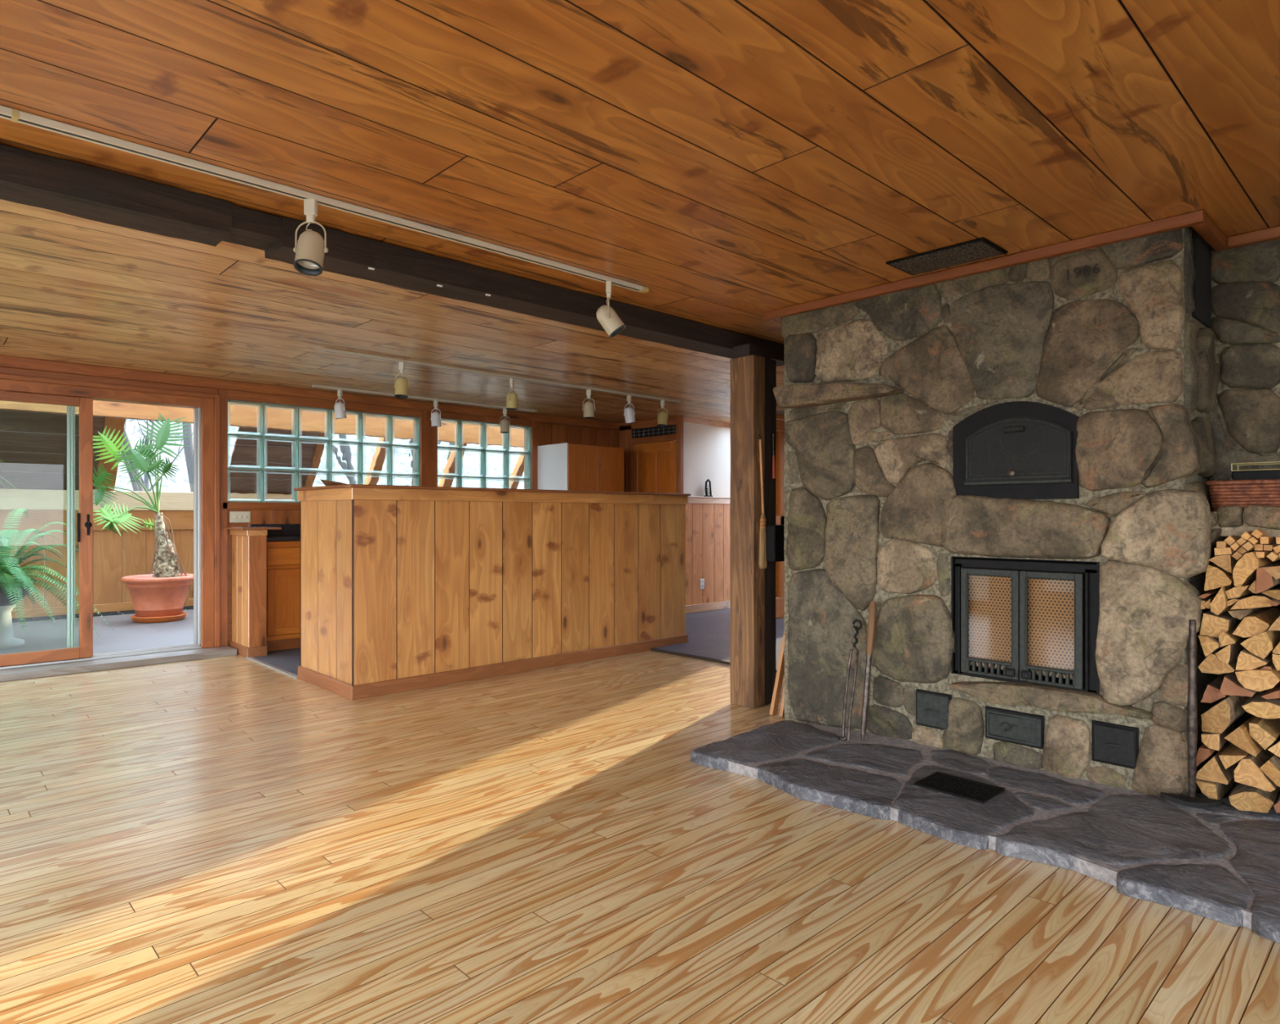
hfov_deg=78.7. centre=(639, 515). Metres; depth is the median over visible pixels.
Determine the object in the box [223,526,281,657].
wall
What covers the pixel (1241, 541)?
block
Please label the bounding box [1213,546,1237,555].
block
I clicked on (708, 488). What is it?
ornament
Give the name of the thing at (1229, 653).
log
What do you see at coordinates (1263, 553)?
block
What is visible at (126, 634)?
floor
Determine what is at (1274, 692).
log
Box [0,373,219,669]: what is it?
door
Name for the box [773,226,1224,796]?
stone fireplace
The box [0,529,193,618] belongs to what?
wall
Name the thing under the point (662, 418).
track spotlight
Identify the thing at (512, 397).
track spotlight
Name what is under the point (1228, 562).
log
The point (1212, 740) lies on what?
log
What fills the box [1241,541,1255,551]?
block
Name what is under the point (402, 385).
track spotlight
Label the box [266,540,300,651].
base cabinet
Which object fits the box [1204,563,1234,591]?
log
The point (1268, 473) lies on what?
glass tray
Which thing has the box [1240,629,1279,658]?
log
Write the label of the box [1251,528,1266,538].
block
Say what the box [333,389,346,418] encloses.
track spotlight
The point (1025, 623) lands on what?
stove
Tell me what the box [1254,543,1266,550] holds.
block
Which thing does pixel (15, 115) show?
track
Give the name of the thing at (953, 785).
register
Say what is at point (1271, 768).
log
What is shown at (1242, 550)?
block
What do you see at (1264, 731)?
log
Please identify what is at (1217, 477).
wire loop
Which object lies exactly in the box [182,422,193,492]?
bare tree
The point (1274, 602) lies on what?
log
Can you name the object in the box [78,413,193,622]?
potted palm
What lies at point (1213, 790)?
log
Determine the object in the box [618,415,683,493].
trim
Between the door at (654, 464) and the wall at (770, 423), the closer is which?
the wall at (770, 423)
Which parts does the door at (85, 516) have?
screen frame, handle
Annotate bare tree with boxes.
[120,418,193,491]
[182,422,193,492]
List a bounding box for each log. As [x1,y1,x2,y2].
[1195,741,1241,784]
[1195,777,1235,799]
[1196,743,1215,766]
[1198,586,1223,598]
[1198,635,1229,656]
[1198,648,1237,674]
[1200,593,1217,608]
[1200,610,1243,637]
[1200,672,1227,702]
[1200,695,1249,733]
[1201,721,1235,751]
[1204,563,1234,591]
[1204,596,1214,608]
[1208,554,1238,573]
[1209,583,1237,614]
[1214,636,1250,663]
[1218,623,1241,646]
[1218,742,1248,768]
[1219,670,1257,696]
[1224,715,1263,756]
[1225,582,1253,598]
[1226,592,1256,606]
[1228,607,1263,619]
[1228,782,1279,812]
[1230,592,1273,609]
[1232,550,1276,586]
[1232,607,1279,637]
[1234,742,1277,791]
[1235,648,1273,670]
[1235,665,1279,691]
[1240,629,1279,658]
[1241,688,1279,718]
[1248,579,1273,592]
[1248,715,1279,750]
[1256,561,1279,593]
[1259,754,1279,786]
[1260,660,1275,669]
[1261,565,1279,579]
[1261,680,1279,699]
[1262,587,1279,599]
[1267,736,1279,756]
[1268,616,1279,630]
[1271,598,1279,605]
[1271,641,1279,653]
[1271,653,1279,671]
[1273,794,1279,812]
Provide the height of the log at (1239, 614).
0.040 m
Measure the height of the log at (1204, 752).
0.079 m
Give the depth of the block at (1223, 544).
2.93 m
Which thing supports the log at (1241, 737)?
on the log at (1248, 771)
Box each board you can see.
[768,631,784,715]
[779,684,784,716]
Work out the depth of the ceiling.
2.47 m
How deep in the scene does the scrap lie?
5.22 m
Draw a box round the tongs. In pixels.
[840,618,862,741]
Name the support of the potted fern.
on the floor at (126, 634)
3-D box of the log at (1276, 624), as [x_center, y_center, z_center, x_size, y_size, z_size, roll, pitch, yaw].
[2.415,0.379,2.917,0.388,0.069,0.040,0,0,-41]
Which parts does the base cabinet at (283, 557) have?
drawer, door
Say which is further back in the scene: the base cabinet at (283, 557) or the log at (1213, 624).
the base cabinet at (283, 557)
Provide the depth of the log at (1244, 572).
2.87 m
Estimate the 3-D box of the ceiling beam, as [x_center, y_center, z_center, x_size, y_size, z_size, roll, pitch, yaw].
[-1.320,-1.053,3.050,6.500,0.193,0.376,0,0,-44]
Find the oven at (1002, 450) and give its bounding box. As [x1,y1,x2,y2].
[952,400,1079,499]
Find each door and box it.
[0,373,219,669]
[0,390,93,666]
[632,440,675,493]
[775,413,784,618]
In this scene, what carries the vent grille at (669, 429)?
in the wall
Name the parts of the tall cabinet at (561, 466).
panel, door, door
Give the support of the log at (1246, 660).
on the log at (1257, 679)
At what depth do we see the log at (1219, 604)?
2.93 m
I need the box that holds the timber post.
[729,354,764,708]
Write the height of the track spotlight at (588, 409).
0.254 m
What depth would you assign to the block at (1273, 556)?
2.82 m
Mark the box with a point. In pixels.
(775, 534)
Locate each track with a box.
[0,105,648,293]
[311,384,537,412]
[322,347,683,403]
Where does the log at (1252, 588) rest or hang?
on the log at (1260, 600)
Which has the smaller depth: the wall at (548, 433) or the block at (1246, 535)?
the block at (1246, 535)
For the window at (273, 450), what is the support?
in the wall at (548, 433)
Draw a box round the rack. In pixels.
[1160,619,1222,808]
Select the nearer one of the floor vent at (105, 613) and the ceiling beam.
the ceiling beam
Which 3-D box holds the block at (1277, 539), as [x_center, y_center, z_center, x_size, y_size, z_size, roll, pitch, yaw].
[2.402,0.090,2.901,0.300,0.025,0.020,0,0,-44]
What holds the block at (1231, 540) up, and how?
on the block at (1228, 550)
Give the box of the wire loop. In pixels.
[1214,475,1232,480]
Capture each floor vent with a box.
[12,615,53,622]
[51,610,122,619]
[119,608,185,613]
[182,605,193,609]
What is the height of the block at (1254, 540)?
0.028 m
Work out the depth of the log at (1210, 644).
2.94 m
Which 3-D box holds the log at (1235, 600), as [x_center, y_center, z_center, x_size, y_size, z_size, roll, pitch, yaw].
[2.342,0.324,3.042,0.390,0.043,0.055,0,0,-42]
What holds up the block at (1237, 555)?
on the log at (1228, 562)
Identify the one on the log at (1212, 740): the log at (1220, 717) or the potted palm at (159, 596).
the log at (1220, 717)
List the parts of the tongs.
arm, twisted handle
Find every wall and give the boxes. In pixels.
[0,409,105,489]
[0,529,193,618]
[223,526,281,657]
[227,399,618,646]
[673,422,729,605]
[685,422,730,497]
[764,357,776,705]
[1206,239,1279,746]
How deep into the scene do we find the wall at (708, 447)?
9.38 m
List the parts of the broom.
handle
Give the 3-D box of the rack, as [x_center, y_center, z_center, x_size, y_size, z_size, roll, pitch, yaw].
[2.077,0.740,2.944,0.092,0.702,0.180,0,0,-44]
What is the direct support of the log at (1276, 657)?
on the log at (1257, 679)
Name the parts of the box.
lid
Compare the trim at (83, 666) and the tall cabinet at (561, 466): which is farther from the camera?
the tall cabinet at (561, 466)
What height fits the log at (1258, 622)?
0.085 m
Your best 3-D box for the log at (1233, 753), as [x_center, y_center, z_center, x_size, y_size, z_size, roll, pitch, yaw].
[2.336,0.913,3.028,0.391,0.070,0.088,0,0,-44]
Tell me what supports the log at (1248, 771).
on the log at (1243, 797)
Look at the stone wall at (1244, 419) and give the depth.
3.18 m
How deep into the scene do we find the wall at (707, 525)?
9.22 m
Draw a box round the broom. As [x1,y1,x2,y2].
[757,434,767,568]
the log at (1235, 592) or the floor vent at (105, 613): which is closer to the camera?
the log at (1235, 592)
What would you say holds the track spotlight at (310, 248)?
hanging from the track at (15, 115)
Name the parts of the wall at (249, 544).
trim, board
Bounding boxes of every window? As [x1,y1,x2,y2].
[227,400,419,502]
[437,417,530,488]
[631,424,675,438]
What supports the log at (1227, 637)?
on the log at (1229, 653)
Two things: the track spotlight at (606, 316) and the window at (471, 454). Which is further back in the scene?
the window at (471, 454)
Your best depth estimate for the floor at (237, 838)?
2.45 m
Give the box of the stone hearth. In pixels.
[690,720,1279,943]
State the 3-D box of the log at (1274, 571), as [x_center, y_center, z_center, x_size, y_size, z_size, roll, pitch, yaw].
[2.421,0.209,2.935,0.395,0.056,0.066,0,0,-41]
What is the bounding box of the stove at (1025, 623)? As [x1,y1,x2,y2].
[950,557,1152,719]
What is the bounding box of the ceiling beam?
[0,144,784,366]
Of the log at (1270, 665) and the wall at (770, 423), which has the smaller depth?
the log at (1270, 665)
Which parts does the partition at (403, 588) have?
trim, board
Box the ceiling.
[0,0,1279,422]
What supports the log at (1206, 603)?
on the log at (1213, 624)
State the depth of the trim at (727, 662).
6.31 m
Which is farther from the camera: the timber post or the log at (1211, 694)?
the timber post
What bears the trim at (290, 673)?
attached to the wall at (249, 544)
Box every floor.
[0,608,194,653]
[0,608,1279,1023]
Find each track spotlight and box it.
[293,198,328,275]
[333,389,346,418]
[393,361,409,398]
[430,400,441,426]
[498,408,511,432]
[505,377,517,409]
[582,389,595,418]
[595,280,626,337]
[623,395,635,423]
[657,400,668,426]
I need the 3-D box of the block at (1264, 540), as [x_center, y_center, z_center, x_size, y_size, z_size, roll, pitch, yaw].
[2.394,0.091,2.959,0.300,0.026,0.025,0,0,-44]
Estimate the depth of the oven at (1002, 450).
3.43 m
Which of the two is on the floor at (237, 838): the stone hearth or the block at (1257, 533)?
the stone hearth
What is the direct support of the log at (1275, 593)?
on the log at (1274, 602)
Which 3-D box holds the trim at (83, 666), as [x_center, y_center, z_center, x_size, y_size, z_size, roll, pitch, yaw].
[-5.021,1.125,5.071,4.335,0.050,0.390,0,0,-44]
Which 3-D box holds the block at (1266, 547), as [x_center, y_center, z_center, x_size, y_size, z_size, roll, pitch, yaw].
[2.411,0.118,2.964,0.300,0.022,0.026,0,0,-44]
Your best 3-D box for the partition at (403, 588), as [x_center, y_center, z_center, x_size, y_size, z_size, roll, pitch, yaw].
[-0.999,0.477,6.248,3.110,1.345,0.960,0,0,-44]
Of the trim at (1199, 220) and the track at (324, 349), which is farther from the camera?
the track at (324, 349)
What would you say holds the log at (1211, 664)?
on the log at (1231, 686)
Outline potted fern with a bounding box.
[0,508,112,648]
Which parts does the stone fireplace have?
pull, ash door, ash door frame, ash door, ash door frame, pull, ash door, ash door frame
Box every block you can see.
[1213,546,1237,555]
[1216,540,1231,547]
[1224,534,1239,545]
[1230,542,1241,551]
[1231,551,1244,559]
[1235,537,1248,545]
[1237,546,1257,554]
[1240,530,1253,540]
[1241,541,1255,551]
[1248,536,1260,544]
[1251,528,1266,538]
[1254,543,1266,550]
[1255,550,1274,557]
[1260,536,1273,543]
[1263,543,1276,551]
[1266,551,1279,561]
[1272,544,1279,552]
[1275,536,1279,543]
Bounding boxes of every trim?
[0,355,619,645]
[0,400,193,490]
[0,488,259,510]
[0,509,193,531]
[0,644,236,681]
[246,656,297,678]
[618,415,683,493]
[650,648,784,674]
[683,416,730,613]
[764,208,1279,320]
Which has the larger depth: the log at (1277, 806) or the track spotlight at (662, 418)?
the track spotlight at (662, 418)
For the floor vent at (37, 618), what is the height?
0.014 m
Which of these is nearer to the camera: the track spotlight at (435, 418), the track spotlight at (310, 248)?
the track spotlight at (310, 248)
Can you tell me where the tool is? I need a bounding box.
[772,433,775,478]
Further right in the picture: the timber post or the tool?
the tool
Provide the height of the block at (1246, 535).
0.032 m
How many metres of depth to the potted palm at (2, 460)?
7.00 m
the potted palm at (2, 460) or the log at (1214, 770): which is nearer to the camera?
the log at (1214, 770)
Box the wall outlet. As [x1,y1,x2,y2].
[699,578,704,588]
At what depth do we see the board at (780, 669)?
4.49 m
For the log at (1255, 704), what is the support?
on the log at (1264, 731)
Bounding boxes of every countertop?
[249,524,300,541]
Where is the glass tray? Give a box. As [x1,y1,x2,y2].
[1231,461,1279,479]
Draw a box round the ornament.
[703,479,712,496]
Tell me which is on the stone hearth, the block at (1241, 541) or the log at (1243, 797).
the log at (1243, 797)
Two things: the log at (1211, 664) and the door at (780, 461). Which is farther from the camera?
the door at (780, 461)
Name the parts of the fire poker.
handle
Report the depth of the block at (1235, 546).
2.90 m
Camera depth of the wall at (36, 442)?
8.19 m
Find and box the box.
[765,524,784,561]
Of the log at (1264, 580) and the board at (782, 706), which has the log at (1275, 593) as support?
the log at (1264, 580)
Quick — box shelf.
[1210,504,1279,546]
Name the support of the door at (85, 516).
attached to the door at (206, 406)
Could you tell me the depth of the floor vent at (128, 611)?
8.87 m
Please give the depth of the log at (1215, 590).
2.99 m
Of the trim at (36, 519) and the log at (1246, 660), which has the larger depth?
the trim at (36, 519)
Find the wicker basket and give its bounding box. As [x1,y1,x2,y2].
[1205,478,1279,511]
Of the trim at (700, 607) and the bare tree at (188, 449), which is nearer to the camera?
the trim at (700, 607)
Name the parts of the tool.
handle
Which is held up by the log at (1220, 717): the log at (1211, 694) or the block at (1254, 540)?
the log at (1211, 694)
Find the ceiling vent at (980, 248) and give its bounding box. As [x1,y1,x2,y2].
[885,236,1008,275]
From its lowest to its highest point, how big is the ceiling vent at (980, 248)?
0.012 m
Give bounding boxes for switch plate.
[229,511,250,522]
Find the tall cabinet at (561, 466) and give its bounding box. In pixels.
[537,442,623,491]
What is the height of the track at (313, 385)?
0.022 m
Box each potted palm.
[0,460,24,490]
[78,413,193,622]
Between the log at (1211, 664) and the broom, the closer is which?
the log at (1211, 664)
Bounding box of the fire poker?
[860,600,876,739]
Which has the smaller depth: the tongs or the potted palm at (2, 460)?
the tongs
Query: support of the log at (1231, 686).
on the log at (1220, 717)
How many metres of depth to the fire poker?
3.86 m
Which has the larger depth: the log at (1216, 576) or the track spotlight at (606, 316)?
the track spotlight at (606, 316)
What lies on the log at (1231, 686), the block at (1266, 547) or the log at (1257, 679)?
the log at (1257, 679)
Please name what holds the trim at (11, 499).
attached to the wall
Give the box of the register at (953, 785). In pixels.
[912,771,1004,803]
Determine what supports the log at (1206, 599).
on the log at (1213, 624)
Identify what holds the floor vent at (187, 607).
in the floor at (126, 634)
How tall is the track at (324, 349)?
0.022 m
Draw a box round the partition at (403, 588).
[293,484,690,700]
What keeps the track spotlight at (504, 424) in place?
hanging from the track at (313, 385)
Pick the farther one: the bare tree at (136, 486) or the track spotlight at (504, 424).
the bare tree at (136, 486)
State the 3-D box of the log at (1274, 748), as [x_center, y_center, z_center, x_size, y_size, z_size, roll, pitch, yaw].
[2.436,0.843,2.949,0.391,0.084,0.048,0,0,-44]
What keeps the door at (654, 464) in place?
in the wall
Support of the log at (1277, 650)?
on the log at (1276, 657)
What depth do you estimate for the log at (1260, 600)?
2.87 m
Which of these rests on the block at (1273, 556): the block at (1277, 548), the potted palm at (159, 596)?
the block at (1277, 548)
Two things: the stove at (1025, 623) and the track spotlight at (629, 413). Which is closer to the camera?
the stove at (1025, 623)
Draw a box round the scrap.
[320,479,346,485]
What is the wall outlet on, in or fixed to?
attached to the wall at (707, 525)
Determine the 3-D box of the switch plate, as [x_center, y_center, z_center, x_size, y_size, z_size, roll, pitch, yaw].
[-3.419,0.013,6.673,0.165,0.095,0.021,0,0,-44]
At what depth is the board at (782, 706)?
4.45 m

